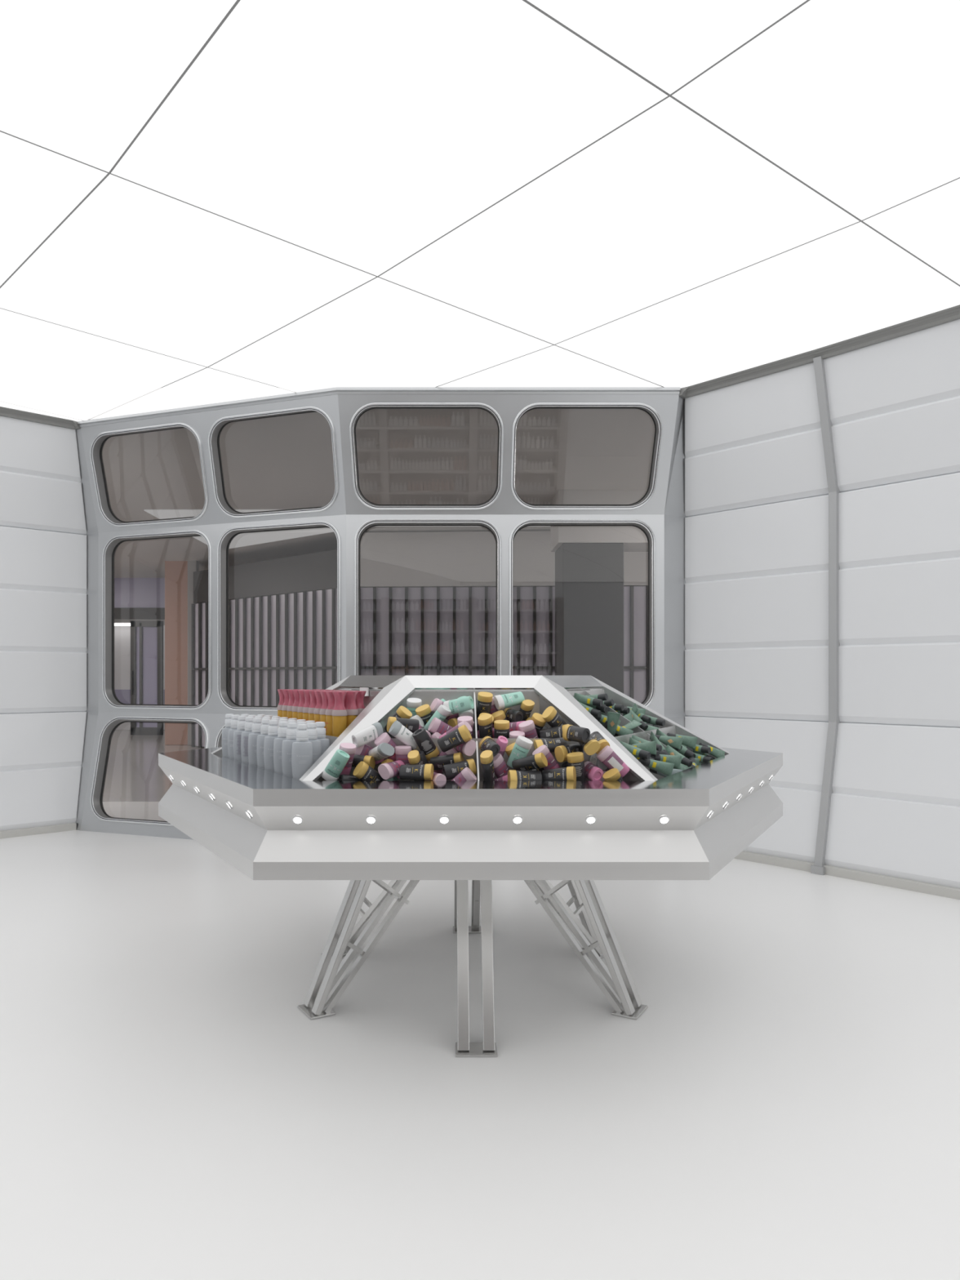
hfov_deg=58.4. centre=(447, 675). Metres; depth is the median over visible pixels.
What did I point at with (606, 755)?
bottle
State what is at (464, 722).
bottle
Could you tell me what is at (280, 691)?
oil bottle
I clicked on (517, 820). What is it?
lamp
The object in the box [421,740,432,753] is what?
print
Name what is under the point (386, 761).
bottle
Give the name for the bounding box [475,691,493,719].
bottle
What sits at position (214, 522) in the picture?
wall
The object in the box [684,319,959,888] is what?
wall
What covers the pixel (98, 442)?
window
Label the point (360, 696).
oil bottle
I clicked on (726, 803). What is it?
lamp
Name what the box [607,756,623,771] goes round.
print
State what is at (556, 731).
bottle
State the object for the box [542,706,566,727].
bottle
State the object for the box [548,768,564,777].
print
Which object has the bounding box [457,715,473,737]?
bottle
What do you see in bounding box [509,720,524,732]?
bottle
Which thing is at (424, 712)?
bottle
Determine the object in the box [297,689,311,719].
oil bottle
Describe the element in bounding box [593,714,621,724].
tube
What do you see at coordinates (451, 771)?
bottle
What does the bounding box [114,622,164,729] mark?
bright recess
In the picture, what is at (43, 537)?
wall
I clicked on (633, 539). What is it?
soffit box
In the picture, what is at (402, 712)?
bottle
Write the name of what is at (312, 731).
pump bottle
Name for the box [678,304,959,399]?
trim
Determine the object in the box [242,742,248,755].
print
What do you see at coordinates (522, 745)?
bottle
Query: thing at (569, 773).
bottle
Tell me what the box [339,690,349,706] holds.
oil bottle
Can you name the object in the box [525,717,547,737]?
bottle
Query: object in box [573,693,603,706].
tube
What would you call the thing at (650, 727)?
tube
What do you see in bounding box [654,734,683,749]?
tube
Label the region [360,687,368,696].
price card
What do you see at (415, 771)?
bottle
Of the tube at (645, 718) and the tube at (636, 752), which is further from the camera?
the tube at (645, 718)
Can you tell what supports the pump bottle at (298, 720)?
on the display table
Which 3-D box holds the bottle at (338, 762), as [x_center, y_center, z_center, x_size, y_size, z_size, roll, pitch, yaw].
[-0.344,0.280,2.639,0.096,0.107,0.043,0,0,29]
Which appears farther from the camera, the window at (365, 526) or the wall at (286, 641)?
the wall at (286, 641)
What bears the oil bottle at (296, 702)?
on the display table
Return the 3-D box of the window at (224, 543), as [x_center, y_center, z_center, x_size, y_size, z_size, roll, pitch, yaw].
[-1.272,-0.437,6.538,1.078,1.422,0.115,0,0,21]
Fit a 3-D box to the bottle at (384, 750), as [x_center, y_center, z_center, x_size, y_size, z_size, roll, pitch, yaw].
[-0.209,0.240,2.694,0.050,0.064,0.107,0,0,-29]
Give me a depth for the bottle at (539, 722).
2.86 m
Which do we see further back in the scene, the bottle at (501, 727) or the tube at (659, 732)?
the tube at (659, 732)
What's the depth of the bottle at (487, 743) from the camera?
2.69 m
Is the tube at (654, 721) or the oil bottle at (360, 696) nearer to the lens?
the oil bottle at (360, 696)
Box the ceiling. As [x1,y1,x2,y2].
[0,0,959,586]
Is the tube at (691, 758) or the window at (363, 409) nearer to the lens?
the tube at (691, 758)
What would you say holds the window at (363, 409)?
in the wall at (664, 513)
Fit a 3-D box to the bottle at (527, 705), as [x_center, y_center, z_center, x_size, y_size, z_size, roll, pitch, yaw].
[0.266,0.136,2.986,0.052,0.103,0.084,0,0,-33]
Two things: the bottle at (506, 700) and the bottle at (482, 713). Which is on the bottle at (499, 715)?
the bottle at (506, 700)
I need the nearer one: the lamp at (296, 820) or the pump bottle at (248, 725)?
the lamp at (296, 820)
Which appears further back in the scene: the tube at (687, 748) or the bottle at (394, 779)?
the tube at (687, 748)
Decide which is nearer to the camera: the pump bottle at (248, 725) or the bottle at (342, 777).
the bottle at (342, 777)
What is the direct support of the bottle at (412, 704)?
on the display table
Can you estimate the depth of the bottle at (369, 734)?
2.71 m
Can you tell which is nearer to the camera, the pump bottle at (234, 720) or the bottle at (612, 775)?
the bottle at (612, 775)
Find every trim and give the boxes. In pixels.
[0,406,80,429]
[77,386,679,426]
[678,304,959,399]
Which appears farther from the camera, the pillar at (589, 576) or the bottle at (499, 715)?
the pillar at (589, 576)
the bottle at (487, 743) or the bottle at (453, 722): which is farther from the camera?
the bottle at (453, 722)
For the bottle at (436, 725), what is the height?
0.087 m
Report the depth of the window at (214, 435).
6.49 m
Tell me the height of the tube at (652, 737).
0.102 m
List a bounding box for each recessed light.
[143,509,333,548]
[376,525,479,526]
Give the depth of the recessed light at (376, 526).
11.70 m
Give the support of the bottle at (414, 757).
on the display table
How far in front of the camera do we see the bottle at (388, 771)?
2.63 m
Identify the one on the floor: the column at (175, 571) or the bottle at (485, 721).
the column at (175, 571)
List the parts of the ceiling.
panel, panel, panel, panel, panel, panel, panel, panel, panel, panel, panel, panel, panel, panel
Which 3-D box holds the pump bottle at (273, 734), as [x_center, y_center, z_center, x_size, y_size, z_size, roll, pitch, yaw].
[-0.602,0.252,2.971,0.067,0.194,0.040,0,0,-12]
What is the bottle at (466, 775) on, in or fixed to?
on the display table
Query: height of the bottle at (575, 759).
0.106 m
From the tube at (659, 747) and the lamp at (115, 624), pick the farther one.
the lamp at (115, 624)
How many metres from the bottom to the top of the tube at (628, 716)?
0.064 m
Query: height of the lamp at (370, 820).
0.027 m
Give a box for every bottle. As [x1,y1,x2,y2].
[222,713,233,758]
[227,715,239,759]
[233,715,246,762]
[240,716,254,764]
[248,717,262,767]
[256,719,271,768]
[262,716,271,719]
[263,720,279,772]
[273,721,288,774]
[276,688,289,717]
[279,719,288,721]
[281,689,288,717]
[281,722,297,777]
[286,689,294,718]
[287,720,297,728]
[291,689,299,718]
[291,724,312,779]
[296,721,306,729]
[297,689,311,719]
[297,719,306,721]
[302,690,310,720]
[306,722,321,764]
[307,690,316,720]
[313,690,324,722]
[315,721,329,755]
[319,690,331,728]
[321,749,349,781]
[325,691,334,736]
[332,691,347,737]
[337,773,362,781]
[338,742,356,775]
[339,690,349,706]
[345,691,358,727]
[351,722,383,747]
[351,754,375,768]
[352,690,366,715]
[352,761,386,781]
[354,744,384,764]
[368,742,394,760]
[373,759,393,772]
[374,732,396,761]
[377,760,404,780]
[384,706,412,733]
[386,716,419,733]
[386,776,397,781]
[388,720,417,750]
[395,745,411,778]
[399,764,433,780]
[406,697,422,716]
[407,750,424,781]
[409,715,424,728]
[412,728,439,760]
[415,704,432,733]
[418,751,428,764]
[423,704,451,733]
[424,771,446,781]
[427,717,453,734]
[430,697,458,719]
[430,732,441,737]
[430,752,463,770]
[433,747,457,773]
[437,724,471,752]
[439,720,472,738]
[442,758,476,779]
[443,696,474,715]
[447,717,457,727]
[450,767,476,781]
[455,739,475,755]
[457,696,474,717]
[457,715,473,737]
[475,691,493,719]
[476,712,493,731]
[476,727,494,737]
[477,713,493,737]
[478,736,500,756]
[480,750,495,781]
[489,697,497,728]
[491,710,506,724]
[493,691,524,709]
[493,720,509,737]
[493,753,509,777]
[494,774,507,781]
[496,735,507,756]
[503,707,523,722]
[505,742,515,757]
[506,735,533,768]
[507,769,542,781]
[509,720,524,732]
[509,730,524,737]
[511,752,547,770]
[518,720,537,737]
[519,699,534,720]
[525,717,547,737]
[530,712,546,735]
[530,768,543,774]
[532,744,560,769]
[533,737,567,752]
[539,724,569,737]
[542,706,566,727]
[542,766,576,781]
[554,742,582,762]
[561,761,568,767]
[562,724,590,742]
[566,751,586,781]
[578,734,599,755]
[584,761,603,781]
[589,752,607,770]
[590,731,609,754]
[596,745,630,777]
[602,768,623,781]
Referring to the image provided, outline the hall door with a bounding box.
[130,621,163,735]
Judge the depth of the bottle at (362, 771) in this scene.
2.63 m
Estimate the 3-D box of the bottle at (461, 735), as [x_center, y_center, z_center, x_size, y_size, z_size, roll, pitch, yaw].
[0.022,0.198,2.695,0.110,0.088,0.037,0,0,17]
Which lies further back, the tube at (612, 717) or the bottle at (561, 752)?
the tube at (612, 717)
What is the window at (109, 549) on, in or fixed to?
in the wall at (214, 522)
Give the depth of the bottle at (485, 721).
2.83 m
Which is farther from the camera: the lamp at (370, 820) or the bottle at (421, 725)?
the bottle at (421, 725)
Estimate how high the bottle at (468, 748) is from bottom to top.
0.051 m
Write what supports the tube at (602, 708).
on the tube at (602, 718)
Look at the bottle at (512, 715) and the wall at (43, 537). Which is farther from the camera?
the wall at (43, 537)
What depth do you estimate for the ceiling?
3.81 m
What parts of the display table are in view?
frame rail, foot plate, foot plate, frame rail, frame rail, panel, panel, frame rail, foot plate, core lid, frame rail, panel, foot plate, frame rail, panel, panel, frame rail, frame rail, foot plate, frame rail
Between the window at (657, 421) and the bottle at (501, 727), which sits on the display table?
the bottle at (501, 727)
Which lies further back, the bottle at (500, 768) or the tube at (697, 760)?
the tube at (697, 760)
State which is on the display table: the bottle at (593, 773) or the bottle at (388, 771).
the bottle at (593, 773)
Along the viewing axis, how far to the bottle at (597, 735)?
2.70 m
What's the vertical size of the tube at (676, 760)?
0.056 m
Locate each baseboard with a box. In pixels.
[0,822,76,839]
[733,850,959,899]
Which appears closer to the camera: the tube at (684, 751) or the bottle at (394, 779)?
the bottle at (394, 779)
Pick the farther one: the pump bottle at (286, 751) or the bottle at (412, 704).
the bottle at (412, 704)
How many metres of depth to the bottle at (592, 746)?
2.64 m
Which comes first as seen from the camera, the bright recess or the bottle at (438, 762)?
the bottle at (438, 762)
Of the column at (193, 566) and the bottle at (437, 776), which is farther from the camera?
the column at (193, 566)
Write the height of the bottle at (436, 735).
0.091 m
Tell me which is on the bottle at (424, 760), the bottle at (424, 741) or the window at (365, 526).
the bottle at (424, 741)
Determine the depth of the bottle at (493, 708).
2.98 m
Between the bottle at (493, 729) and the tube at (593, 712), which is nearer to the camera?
the bottle at (493, 729)
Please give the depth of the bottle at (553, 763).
2.69 m
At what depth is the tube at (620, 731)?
3.09 m
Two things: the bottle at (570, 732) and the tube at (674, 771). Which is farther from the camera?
the tube at (674, 771)
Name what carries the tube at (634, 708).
in the display table
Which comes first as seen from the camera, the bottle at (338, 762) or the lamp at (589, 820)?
the lamp at (589, 820)
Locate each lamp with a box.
[114,622,130,626]
[225,801,232,808]
[244,809,252,818]
[292,815,302,824]
[365,815,376,824]
[439,815,449,824]
[512,815,522,824]
[585,815,595,824]
[658,815,669,824]
[706,809,714,818]
[722,801,729,808]
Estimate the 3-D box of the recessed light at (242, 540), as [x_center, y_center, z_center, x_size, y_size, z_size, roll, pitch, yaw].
[-2.585,-2.042,12.300,2.330,0.012,3.400,0,0,0]
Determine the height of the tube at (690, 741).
0.062 m
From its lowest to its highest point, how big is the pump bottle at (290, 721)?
0.194 m
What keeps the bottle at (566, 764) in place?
on the display table
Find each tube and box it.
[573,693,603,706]
[577,701,601,717]
[586,693,608,701]
[587,704,606,711]
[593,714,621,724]
[600,706,609,713]
[603,698,614,706]
[604,720,633,735]
[607,711,620,737]
[609,703,624,711]
[614,720,641,737]
[616,706,630,714]
[619,741,650,759]
[622,707,648,730]
[622,712,633,721]
[624,706,645,715]
[628,737,659,757]
[630,741,656,754]
[631,702,638,713]
[631,734,662,751]
[638,712,650,723]
[638,757,674,776]
[640,724,658,731]
[644,714,665,725]
[649,731,669,755]
[649,768,683,777]
[650,754,681,768]
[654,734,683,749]
[655,728,682,751]
[664,744,694,757]
[665,745,692,767]
[666,733,697,748]
[673,763,688,770]
[681,744,693,751]
[683,744,711,753]
[685,756,699,765]
[688,756,697,765]
[693,752,713,763]
[698,742,724,758]
[703,753,715,759]
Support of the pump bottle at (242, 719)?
on the display table
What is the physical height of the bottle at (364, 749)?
0.086 m
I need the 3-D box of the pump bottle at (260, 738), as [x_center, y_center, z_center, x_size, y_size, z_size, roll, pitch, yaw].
[-0.644,0.252,3.048,0.067,0.194,0.040,0,0,-8]
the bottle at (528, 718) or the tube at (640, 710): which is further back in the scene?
the tube at (640, 710)
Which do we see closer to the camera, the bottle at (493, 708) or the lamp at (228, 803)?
the lamp at (228, 803)
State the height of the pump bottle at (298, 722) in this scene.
0.194 m
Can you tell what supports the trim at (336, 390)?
attached to the wall at (214, 522)
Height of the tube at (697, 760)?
0.062 m
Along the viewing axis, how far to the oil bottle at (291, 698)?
3.31 m
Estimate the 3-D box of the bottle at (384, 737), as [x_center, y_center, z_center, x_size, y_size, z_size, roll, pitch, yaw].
[-0.186,0.233,2.749,0.103,0.102,0.041,0,0,-39]
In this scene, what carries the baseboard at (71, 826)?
attached to the wall at (43, 537)
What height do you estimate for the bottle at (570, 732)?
0.052 m
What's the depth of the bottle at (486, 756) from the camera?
2.63 m
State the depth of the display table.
2.54 m
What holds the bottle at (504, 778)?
on the display table
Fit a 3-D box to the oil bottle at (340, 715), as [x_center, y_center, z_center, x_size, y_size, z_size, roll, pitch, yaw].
[-0.369,0.152,2.935,0.052,0.194,0.052,0,0,9]
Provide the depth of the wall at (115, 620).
20.15 m
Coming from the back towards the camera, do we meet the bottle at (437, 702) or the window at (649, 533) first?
the window at (649, 533)
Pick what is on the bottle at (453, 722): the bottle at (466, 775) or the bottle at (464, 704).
the bottle at (464, 704)
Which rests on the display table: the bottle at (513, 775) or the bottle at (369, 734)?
the bottle at (513, 775)
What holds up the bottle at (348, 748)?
on the display table
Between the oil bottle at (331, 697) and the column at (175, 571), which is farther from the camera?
the column at (175, 571)
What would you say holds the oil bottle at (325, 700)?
on the display table
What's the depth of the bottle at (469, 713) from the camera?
2.92 m
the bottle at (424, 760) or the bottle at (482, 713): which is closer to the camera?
the bottle at (424, 760)
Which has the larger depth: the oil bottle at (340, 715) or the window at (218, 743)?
the window at (218, 743)
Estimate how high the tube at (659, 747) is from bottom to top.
0.054 m
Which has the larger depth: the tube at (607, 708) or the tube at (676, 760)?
the tube at (607, 708)
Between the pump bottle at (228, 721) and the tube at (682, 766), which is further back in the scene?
the pump bottle at (228, 721)
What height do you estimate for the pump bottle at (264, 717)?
0.194 m
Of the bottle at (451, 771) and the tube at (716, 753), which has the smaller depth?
the bottle at (451, 771)
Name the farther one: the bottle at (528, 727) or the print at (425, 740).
the bottle at (528, 727)
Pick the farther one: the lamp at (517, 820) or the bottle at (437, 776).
the bottle at (437, 776)
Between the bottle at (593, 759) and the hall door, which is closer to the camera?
the bottle at (593, 759)
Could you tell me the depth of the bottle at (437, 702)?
2.95 m
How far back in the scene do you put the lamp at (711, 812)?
2.52 m
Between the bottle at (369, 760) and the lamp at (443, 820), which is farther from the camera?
the bottle at (369, 760)
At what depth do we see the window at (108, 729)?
6.96 m
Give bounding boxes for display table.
[158,675,782,1057]
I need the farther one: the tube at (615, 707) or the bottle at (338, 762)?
the tube at (615, 707)
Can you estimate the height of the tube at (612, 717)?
0.113 m
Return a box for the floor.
[0,729,959,1279]
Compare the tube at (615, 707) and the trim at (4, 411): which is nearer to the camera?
the tube at (615, 707)
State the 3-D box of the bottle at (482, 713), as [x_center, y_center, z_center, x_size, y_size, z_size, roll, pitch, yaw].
[0.127,0.167,2.940,0.051,0.081,0.104,0,0,-6]
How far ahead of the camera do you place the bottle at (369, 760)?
2.69 m
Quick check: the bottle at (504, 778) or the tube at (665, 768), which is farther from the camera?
the tube at (665, 768)
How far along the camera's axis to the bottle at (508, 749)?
2.73 m
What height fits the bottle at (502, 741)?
0.109 m
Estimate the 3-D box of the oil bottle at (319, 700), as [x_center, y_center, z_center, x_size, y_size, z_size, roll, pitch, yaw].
[-0.455,0.152,3.081,0.052,0.194,0.052,0,0,-7]
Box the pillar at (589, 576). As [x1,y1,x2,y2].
[555,542,623,693]
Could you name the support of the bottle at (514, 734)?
on the display table
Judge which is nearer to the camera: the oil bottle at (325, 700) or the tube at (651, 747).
the tube at (651, 747)
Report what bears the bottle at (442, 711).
on the display table
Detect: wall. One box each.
[0,415,87,831]
[75,394,346,839]
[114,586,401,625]
[191,585,648,747]
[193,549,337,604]
[337,394,686,727]
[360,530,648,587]
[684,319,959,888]
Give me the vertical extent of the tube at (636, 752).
0.054 m
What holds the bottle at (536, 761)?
on the bottle at (504, 778)
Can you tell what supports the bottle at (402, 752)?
on the display table
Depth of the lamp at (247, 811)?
2.52 m
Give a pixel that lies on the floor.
(783, 1103)
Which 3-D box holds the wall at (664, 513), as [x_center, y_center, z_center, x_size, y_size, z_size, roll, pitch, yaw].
[0.521,-0.375,6.259,2.601,3.250,0.328,0,0,0]
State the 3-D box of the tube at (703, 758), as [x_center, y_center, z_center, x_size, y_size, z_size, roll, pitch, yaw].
[0.976,0.318,3.345,0.119,0.046,0.028,0,0,43]
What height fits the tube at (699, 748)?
0.045 m
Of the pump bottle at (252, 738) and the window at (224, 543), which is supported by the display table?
the pump bottle at (252, 738)
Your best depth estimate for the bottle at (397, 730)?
2.74 m
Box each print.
[235,734,241,751]
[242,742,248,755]
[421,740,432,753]
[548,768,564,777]
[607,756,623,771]
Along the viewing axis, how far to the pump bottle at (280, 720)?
3.02 m
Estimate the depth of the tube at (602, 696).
3.14 m
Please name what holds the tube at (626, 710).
on the tube
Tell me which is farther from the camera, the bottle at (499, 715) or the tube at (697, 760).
the tube at (697, 760)
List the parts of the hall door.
handle, rail, pane, rail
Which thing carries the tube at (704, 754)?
on the display table
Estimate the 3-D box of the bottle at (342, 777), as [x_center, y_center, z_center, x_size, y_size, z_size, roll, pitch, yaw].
[-0.289,0.335,2.664,0.106,0.063,0.043,0,0,-32]
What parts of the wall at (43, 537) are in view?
panel, panel, panel, panel, panel, panel, panel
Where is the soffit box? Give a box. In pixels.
[550,489,648,551]
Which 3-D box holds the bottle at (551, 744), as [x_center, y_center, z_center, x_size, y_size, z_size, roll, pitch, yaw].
[0.332,0.227,2.760,0.104,0.054,0.048,0,0,-10]
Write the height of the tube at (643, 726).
0.087 m
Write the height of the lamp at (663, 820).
0.027 m
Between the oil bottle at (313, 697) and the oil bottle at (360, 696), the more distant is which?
the oil bottle at (313, 697)
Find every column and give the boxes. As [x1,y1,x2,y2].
[164,560,187,745]
[187,560,199,745]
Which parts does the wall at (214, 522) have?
return panel, return panel, return panel, panel, panel, panel, panel, panel, panel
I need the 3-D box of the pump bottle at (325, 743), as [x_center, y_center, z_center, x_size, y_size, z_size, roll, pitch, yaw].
[-0.426,0.252,2.867,0.067,0.194,0.040,0,0,2]
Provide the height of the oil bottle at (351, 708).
0.194 m
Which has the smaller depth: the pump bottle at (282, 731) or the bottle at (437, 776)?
the bottle at (437, 776)
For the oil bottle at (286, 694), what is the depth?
3.36 m
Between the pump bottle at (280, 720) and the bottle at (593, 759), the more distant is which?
the pump bottle at (280, 720)
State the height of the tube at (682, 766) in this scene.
0.074 m
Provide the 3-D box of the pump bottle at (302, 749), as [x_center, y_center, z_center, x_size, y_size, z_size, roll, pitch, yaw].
[-0.462,0.252,2.728,0.067,0.194,0.040,0,0,-16]
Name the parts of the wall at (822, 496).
panel, panel, panel, panel, panel, panel, panel, post, panel, panel, panel, panel, panel, panel, panel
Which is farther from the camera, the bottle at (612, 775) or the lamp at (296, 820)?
the bottle at (612, 775)
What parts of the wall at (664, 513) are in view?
panel, panel, panel, panel, return panel, return panel, return panel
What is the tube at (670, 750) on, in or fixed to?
on the tube
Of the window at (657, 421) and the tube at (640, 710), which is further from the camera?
the window at (657, 421)
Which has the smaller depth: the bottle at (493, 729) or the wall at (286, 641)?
the bottle at (493, 729)
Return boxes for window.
[89,422,208,527]
[89,715,208,826]
[102,529,212,710]
[208,405,338,518]
[214,724,225,747]
[217,520,341,711]
[349,402,503,510]
[354,519,502,675]
[508,519,655,706]
[510,402,662,510]
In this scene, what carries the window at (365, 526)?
in the wall at (664, 513)
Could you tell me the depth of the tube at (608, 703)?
3.20 m
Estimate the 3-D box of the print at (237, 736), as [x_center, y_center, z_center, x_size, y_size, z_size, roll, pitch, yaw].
[-0.783,0.277,3.274,0.046,0.100,0.005,0,0,-14]
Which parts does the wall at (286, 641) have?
pane, pane, pane, pane, pane, pane, pane, pane, pane, pane, pane, pane, pane, pane, pane, pane, pane, pane, pane, rail, pane, pane, pane, pane, pane, pane, pane, pane, pane, pane, pane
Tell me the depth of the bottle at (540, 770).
2.73 m
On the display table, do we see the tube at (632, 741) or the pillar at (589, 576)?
the tube at (632, 741)
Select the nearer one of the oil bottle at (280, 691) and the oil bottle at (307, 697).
the oil bottle at (307, 697)
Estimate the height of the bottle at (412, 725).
0.056 m
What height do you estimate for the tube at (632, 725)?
0.067 m

